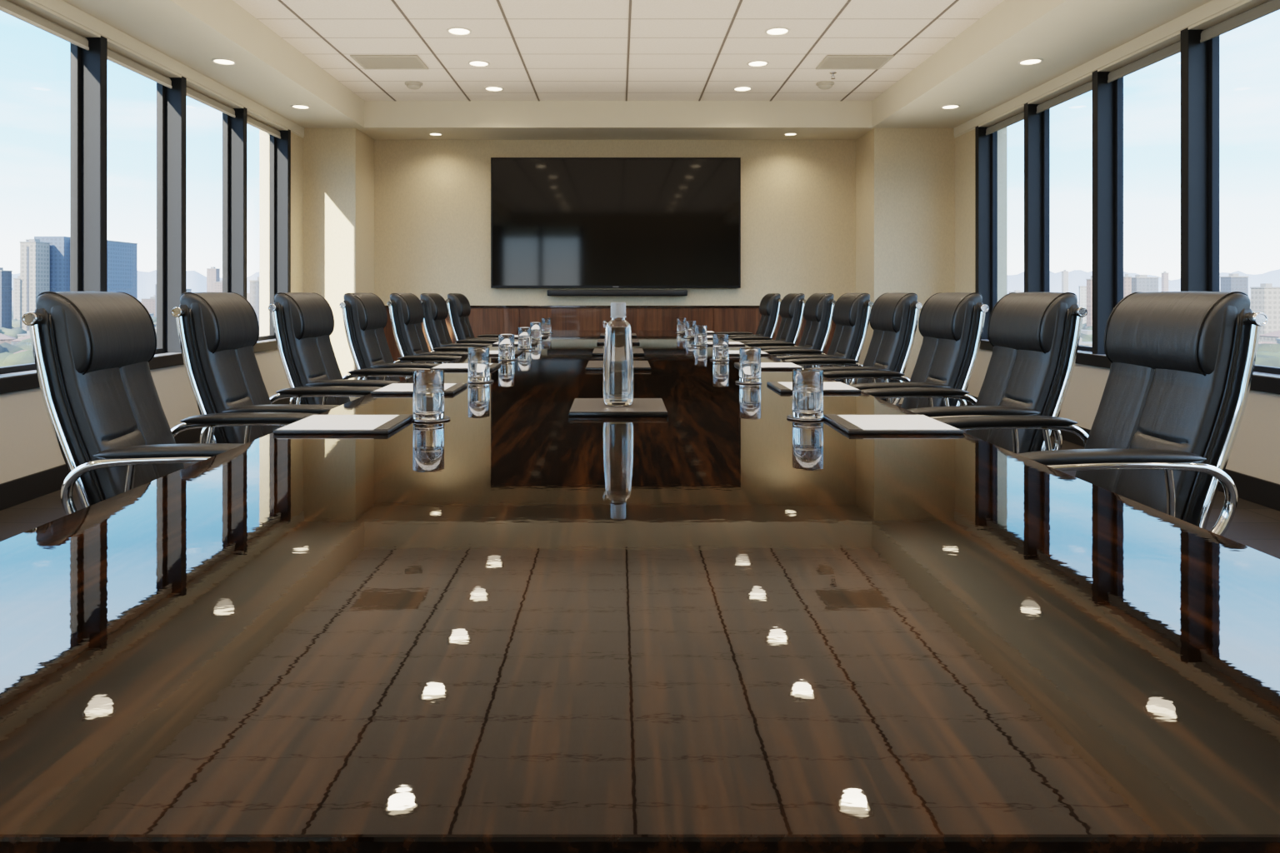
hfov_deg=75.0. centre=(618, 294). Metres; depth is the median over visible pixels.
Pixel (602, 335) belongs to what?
placemat
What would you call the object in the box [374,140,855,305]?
wall
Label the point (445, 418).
coaster
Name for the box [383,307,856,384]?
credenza
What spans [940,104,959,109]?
recessed light
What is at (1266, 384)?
trim
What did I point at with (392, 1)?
trim
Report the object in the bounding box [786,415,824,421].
coaster
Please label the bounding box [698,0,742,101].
trim
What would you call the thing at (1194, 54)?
window
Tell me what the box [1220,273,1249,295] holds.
building
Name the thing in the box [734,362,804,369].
desk pad
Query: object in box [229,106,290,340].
window
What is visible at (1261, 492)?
baseboard
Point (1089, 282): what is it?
building
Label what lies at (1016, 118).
roller blind
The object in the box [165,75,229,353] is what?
window
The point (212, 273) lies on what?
building
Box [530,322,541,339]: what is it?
water glass
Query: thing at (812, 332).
cushion
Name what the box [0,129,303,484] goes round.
wall
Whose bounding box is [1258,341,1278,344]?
building
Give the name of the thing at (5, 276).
building
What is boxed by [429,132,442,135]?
recessed light
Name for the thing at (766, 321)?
cushion
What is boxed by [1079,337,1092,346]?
building
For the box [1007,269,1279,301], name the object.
hills
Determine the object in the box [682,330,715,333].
desk pad
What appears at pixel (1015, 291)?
building
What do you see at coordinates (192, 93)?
roller blind
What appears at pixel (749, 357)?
water glass
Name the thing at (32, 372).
trim
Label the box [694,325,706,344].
water glass
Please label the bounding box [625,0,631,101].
trim
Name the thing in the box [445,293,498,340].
chair
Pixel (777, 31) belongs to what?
recessed light
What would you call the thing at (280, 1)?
trim
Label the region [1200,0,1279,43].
roller blind
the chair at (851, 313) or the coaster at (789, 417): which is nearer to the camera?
the coaster at (789, 417)
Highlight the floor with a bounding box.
[0,404,1279,559]
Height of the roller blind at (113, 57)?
0.074 m
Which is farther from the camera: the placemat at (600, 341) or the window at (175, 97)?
the window at (175, 97)
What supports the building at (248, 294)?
on the city
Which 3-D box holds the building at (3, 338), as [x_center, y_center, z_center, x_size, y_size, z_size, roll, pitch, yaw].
[-390.717,30.527,515.176,29.240,13.007,15.569,0,0,-32]
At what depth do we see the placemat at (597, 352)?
3.92 m
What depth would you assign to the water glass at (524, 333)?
4.31 m
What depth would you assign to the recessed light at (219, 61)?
5.55 m
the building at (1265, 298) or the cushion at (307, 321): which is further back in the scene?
the building at (1265, 298)
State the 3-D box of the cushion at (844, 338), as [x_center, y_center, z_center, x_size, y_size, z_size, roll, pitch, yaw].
[1.296,0.275,4.852,0.182,0.540,0.388,0,0,0]
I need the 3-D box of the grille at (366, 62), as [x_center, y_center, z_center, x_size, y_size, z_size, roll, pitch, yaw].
[-1.770,-1.797,6.470,0.462,0.004,0.317,0,0,0]
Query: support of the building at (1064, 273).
on the city
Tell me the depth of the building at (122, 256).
688.75 m
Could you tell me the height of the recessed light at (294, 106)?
0.010 m
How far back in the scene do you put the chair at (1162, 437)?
1.90 m
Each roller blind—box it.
[0,0,89,49]
[107,48,171,88]
[186,86,235,117]
[247,115,280,139]
[985,110,1024,135]
[1036,80,1092,113]
[1107,40,1180,83]
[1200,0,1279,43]
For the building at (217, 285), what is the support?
on the city
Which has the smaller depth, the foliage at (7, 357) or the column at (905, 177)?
the column at (905, 177)
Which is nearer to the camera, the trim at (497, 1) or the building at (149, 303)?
the trim at (497, 1)
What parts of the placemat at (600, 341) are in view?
panel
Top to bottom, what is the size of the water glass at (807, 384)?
0.107 m
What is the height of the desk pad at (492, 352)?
0.010 m
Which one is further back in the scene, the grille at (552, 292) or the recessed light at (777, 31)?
the grille at (552, 292)
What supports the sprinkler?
attached to the ceiling at (570, 50)
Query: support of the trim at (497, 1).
attached to the ceiling at (570, 50)
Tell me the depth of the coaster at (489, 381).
2.67 m
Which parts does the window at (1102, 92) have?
sash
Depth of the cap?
8.35 m
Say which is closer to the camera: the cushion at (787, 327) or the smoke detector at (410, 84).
the cushion at (787, 327)
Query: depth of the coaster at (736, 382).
2.64 m
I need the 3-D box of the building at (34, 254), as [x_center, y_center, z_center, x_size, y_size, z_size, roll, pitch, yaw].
[-458.500,-3.062,655.000,12.652,80.185,16.600,0,0,0]
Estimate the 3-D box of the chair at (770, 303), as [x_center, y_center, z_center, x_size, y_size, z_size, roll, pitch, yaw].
[1.056,0.512,7.170,0.618,1.037,0.578,0,0,0]
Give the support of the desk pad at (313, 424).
on the conference table
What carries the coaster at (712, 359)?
on the conference table
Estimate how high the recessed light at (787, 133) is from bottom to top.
0.010 m
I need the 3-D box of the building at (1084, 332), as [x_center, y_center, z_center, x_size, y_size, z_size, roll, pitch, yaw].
[280.896,29.430,498.406,12.761,15.200,17.869,0,0,-1]
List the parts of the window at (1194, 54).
sash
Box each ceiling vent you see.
[350,55,428,69]
[815,55,894,69]
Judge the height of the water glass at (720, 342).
0.107 m
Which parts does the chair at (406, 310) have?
knob, rail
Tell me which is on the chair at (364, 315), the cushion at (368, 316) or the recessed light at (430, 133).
the cushion at (368, 316)
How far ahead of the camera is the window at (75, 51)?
4.71 m
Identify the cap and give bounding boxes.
[385,305,759,307]
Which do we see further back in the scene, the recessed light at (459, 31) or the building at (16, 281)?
the building at (16, 281)
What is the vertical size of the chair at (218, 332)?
1.037 m
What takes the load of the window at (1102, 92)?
in the wall
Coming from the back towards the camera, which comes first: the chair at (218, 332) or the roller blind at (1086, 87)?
the roller blind at (1086, 87)
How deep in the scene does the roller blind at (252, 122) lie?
7.07 m
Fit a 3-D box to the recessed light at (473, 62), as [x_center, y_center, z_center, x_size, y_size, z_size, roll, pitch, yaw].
[-1.090,-1.802,6.510,0.170,0.010,0.170,0,0,0]
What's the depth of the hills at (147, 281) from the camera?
3545.02 m
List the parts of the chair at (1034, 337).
rail, knob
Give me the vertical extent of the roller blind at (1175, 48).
0.074 m
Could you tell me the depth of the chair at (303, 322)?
3.35 m
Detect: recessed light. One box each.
[211,58,236,64]
[290,104,309,109]
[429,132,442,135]
[446,26,471,35]
[467,60,489,66]
[484,85,504,91]
[732,85,752,91]
[746,60,769,66]
[765,26,789,35]
[784,132,797,135]
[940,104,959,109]
[1018,58,1043,64]
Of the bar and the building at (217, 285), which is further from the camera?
the building at (217, 285)
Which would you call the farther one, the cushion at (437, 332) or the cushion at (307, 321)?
the cushion at (437, 332)
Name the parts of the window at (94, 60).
sash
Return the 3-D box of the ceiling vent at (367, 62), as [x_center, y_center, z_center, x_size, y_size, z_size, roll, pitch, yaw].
[-1.770,-1.799,6.470,0.510,0.012,0.370,0,0,0]
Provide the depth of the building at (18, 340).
479.30 m
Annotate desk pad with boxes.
[273,414,413,434]
[370,383,467,394]
[430,363,500,370]
[466,350,522,355]
[491,341,537,345]
[514,335,548,338]
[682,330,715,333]
[690,335,712,339]
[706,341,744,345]
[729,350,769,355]
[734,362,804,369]
[766,381,861,393]
[823,414,963,434]
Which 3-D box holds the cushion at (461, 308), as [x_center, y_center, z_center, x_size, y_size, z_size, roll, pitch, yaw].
[-1.220,0.275,6.692,0.182,0.540,0.388,0,0,0]
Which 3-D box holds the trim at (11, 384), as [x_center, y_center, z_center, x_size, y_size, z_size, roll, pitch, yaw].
[-3.040,0.438,2.975,0.220,0.075,9.050,0,0,0]
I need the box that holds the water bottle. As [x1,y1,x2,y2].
[603,302,633,406]
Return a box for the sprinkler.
[829,71,836,79]
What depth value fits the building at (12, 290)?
1816.82 m
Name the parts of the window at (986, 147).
sash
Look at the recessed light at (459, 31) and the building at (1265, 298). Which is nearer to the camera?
the recessed light at (459, 31)
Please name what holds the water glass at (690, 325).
on the coaster
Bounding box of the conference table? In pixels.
[0,330,1279,852]
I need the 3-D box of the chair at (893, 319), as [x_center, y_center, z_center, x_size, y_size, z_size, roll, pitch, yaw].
[1.109,0.512,4.120,0.618,1.037,0.578,0,0,0]
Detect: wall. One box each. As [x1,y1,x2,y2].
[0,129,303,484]
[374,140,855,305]
[955,126,1279,484]
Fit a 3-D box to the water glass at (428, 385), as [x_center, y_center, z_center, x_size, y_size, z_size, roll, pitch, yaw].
[-0.429,0.227,1.885,0.069,0.107,0.069,0,0,0]
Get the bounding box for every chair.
[21,291,318,515]
[171,292,379,444]
[268,292,424,405]
[339,292,461,381]
[386,293,481,379]
[420,293,498,364]
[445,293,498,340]
[715,293,781,339]
[729,293,806,356]
[743,293,835,369]
[761,293,873,384]
[783,292,922,405]
[823,292,989,409]
[861,292,1087,454]
[935,291,1268,536]
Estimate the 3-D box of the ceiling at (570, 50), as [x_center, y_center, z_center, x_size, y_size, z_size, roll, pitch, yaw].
[0.000,-1.855,2.715,4.900,0.100,10.230,0,0,0]
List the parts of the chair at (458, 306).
rail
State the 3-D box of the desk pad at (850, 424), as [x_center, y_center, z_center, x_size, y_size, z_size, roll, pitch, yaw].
[0.584,0.280,1.800,0.235,0.010,0.220,0,0,0]
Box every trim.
[0,338,275,378]
[0,340,277,394]
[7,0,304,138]
[277,0,396,101]
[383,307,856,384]
[390,0,470,101]
[496,0,539,101]
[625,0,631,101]
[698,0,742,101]
[769,0,850,101]
[840,0,959,101]
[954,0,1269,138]
[979,340,1279,394]
[980,339,1279,378]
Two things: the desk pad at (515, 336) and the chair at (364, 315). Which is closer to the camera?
the chair at (364, 315)
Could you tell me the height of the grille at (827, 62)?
0.004 m
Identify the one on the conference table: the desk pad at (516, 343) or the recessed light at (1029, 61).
the desk pad at (516, 343)
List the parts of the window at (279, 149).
sash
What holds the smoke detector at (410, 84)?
attached to the ceiling at (570, 50)
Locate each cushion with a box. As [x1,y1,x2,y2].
[50,295,184,499]
[190,295,279,444]
[281,295,350,405]
[350,295,399,381]
[395,298,433,363]
[425,297,452,363]
[451,297,474,339]
[755,297,776,336]
[773,297,799,356]
[798,295,829,369]
[822,295,864,382]
[856,295,910,400]
[900,295,974,409]
[965,295,1067,453]
[1075,295,1237,519]
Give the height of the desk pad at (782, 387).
0.010 m
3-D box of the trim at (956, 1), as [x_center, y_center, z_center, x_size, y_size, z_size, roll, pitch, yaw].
[2.080,-1.808,2.790,0.016,0.014,9.980,0,0,0]
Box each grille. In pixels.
[355,57,424,68]
[550,290,683,294]
[820,57,889,68]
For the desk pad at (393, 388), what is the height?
0.010 m
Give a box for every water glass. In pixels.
[413,370,444,419]
[468,347,489,381]
[498,334,514,359]
[518,327,531,348]
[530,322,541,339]
[541,318,550,333]
[676,318,686,332]
[685,320,695,337]
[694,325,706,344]
[712,334,729,359]
[739,347,760,382]
[792,369,823,419]
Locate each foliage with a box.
[0,300,156,366]
[1077,303,1279,367]
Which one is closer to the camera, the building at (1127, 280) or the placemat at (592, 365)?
the placemat at (592, 365)
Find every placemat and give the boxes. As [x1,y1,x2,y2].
[569,398,667,417]
[585,360,650,370]
[591,348,644,355]
[596,339,639,344]
[600,333,636,337]
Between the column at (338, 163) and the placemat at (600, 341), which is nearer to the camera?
the placemat at (600, 341)
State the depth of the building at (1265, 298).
553.96 m
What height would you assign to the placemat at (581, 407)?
0.012 m
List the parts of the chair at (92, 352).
knob, rail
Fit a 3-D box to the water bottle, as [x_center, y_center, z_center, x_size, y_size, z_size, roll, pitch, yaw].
[0.000,0.146,2.050,0.076,0.252,0.076,0,0,0]
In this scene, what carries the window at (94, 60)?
in the wall
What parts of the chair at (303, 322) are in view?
knob, rail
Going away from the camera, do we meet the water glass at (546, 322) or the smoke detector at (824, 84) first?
the water glass at (546, 322)
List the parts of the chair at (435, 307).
rail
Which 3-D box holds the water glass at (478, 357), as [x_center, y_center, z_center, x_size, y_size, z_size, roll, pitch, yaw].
[-0.452,0.227,2.700,0.069,0.107,0.069,0,0,0]
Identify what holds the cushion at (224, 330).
on the chair at (218, 332)
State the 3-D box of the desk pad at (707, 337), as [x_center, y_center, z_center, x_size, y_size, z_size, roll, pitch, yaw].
[0.584,0.280,5.410,0.235,0.010,0.220,0,0,0]
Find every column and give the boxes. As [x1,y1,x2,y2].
[303,128,374,401]
[855,128,954,404]
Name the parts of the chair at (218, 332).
knob, rail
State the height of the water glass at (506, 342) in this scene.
0.107 m
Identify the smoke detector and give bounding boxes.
[405,80,422,89]
[815,80,834,89]
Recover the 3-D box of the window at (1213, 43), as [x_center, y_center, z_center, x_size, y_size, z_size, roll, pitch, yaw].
[3.228,-0.537,4.149,0.165,1.875,0.899,0,0,0]
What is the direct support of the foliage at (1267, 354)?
on the city
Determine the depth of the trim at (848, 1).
6.03 m
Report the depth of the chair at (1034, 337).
2.60 m
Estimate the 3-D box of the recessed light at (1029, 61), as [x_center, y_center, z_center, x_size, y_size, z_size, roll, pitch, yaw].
[2.750,-1.552,5.560,0.150,0.010,0.150,0,0,0]
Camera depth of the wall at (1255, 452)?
5.85 m
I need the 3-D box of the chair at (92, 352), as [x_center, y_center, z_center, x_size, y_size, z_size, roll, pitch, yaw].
[-1.040,0.512,2.109,0.618,1.037,0.578,0,0,-8]
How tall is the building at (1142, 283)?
54.670 m
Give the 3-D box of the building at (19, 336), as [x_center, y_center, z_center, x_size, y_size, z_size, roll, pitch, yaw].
[-413.147,31.430,588.200,13.466,11.200,12.840,0,0,-5]
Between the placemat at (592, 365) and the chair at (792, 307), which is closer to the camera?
the placemat at (592, 365)
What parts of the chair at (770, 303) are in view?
rail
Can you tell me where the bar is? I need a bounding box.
[547,290,687,295]
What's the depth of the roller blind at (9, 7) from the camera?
4.36 m
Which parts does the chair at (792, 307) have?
rail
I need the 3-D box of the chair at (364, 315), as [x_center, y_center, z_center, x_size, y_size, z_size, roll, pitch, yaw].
[-1.060,0.512,4.320,0.618,1.037,0.578,0,0,0]
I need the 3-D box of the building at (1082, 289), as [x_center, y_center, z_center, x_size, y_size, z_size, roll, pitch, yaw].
[523.377,12.956,909.779,35.804,48.148,13.877,0,0,25]
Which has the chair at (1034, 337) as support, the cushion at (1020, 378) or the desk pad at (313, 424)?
the cushion at (1020, 378)
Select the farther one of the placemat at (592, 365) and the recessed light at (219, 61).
the recessed light at (219, 61)
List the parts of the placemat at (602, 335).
panel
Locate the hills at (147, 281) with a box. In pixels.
[11,270,259,300]
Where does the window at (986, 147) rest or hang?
in the wall
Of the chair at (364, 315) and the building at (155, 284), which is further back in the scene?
the building at (155, 284)
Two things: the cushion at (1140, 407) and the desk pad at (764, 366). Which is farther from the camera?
the desk pad at (764, 366)
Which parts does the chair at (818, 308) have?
rail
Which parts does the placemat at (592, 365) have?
panel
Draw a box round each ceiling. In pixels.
[62,0,1211,139]
[232,0,1004,100]
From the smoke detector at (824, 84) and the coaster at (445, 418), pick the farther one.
the smoke detector at (824, 84)
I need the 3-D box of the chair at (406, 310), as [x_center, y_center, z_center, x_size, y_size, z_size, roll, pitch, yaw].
[-1.040,0.512,5.090,0.618,1.037,0.578,0,0,0]
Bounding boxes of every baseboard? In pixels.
[0,398,290,510]
[965,394,1279,510]
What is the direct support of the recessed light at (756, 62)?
in the ceiling at (570, 50)
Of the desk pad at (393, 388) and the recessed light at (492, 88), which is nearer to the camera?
the desk pad at (393, 388)
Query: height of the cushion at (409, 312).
0.540 m
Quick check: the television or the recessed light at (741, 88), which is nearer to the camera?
the recessed light at (741, 88)
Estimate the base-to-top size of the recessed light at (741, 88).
0.010 m
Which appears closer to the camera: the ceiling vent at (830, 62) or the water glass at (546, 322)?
the water glass at (546, 322)
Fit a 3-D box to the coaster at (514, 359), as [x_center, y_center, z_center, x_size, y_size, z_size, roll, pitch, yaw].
[-0.477,0.282,3.600,0.085,0.005,0.085,0,0,0]
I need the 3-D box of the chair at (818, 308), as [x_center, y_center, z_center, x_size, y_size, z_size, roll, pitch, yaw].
[1.101,0.512,5.620,0.618,1.037,0.578,0,0,0]
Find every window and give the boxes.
[0,42,80,374]
[80,35,164,354]
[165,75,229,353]
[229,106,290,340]
[975,102,1042,339]
[1042,70,1114,354]
[1114,27,1208,307]
[1208,35,1279,374]
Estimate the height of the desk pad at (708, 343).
0.010 m
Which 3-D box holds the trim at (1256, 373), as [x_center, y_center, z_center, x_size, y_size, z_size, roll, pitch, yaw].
[3.192,0.398,2.825,0.116,0.004,9.050,0,0,0]
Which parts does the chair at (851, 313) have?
rail, knob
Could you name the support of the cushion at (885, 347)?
on the chair at (893, 319)
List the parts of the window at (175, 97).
sash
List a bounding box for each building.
[0,267,12,329]
[0,333,15,344]
[10,335,30,344]
[11,290,13,302]
[13,275,19,319]
[17,330,29,338]
[19,239,49,330]
[25,236,137,299]
[140,296,154,316]
[155,284,156,317]
[206,266,219,292]
[213,280,222,292]
[247,293,249,302]
[249,276,259,324]
[1008,290,1024,293]
[1061,270,1068,292]
[1078,285,1086,324]
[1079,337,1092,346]
[1080,330,1092,334]
[1085,275,1092,326]
[1123,274,1131,298]
[1131,275,1159,293]
[1160,271,1169,291]
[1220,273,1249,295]
[1250,283,1279,341]
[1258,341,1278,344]
[1259,330,1279,343]
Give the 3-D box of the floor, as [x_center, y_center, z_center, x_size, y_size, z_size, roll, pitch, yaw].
[0.100,1.090,3.150,6.700,0.120,11.100,0,0,0]
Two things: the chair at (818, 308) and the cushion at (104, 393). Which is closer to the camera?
the cushion at (104, 393)
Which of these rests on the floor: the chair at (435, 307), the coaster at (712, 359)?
the chair at (435, 307)
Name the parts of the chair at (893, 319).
rail, knob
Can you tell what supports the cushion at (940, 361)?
on the chair at (951, 325)
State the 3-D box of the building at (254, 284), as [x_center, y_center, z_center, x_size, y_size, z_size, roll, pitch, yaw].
[-239.120,12.715,560.000,12.965,48.630,11.352,0,0,0]
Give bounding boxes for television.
[490,157,740,288]
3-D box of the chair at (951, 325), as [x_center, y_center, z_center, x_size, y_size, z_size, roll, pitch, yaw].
[1.109,0.512,3.420,0.618,1.037,0.578,0,0,0]
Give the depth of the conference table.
0.68 m
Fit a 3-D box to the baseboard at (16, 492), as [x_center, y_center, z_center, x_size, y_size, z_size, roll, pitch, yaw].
[-2.942,0.968,2.800,0.015,0.125,10.000,0,0,0]
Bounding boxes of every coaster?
[411,415,450,422]
[467,379,494,383]
[498,358,517,360]
[710,358,729,360]
[735,380,761,384]
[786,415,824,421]
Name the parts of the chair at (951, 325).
rail, knob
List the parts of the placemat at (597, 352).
panel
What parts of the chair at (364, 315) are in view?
knob, rail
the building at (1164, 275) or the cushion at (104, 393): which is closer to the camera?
the cushion at (104, 393)
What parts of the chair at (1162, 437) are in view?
rail, knob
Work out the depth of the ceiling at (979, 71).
6.47 m
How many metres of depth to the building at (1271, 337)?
534.30 m
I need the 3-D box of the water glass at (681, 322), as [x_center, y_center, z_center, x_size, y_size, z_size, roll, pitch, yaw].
[0.460,0.227,6.060,0.069,0.107,0.069,0,0,0]

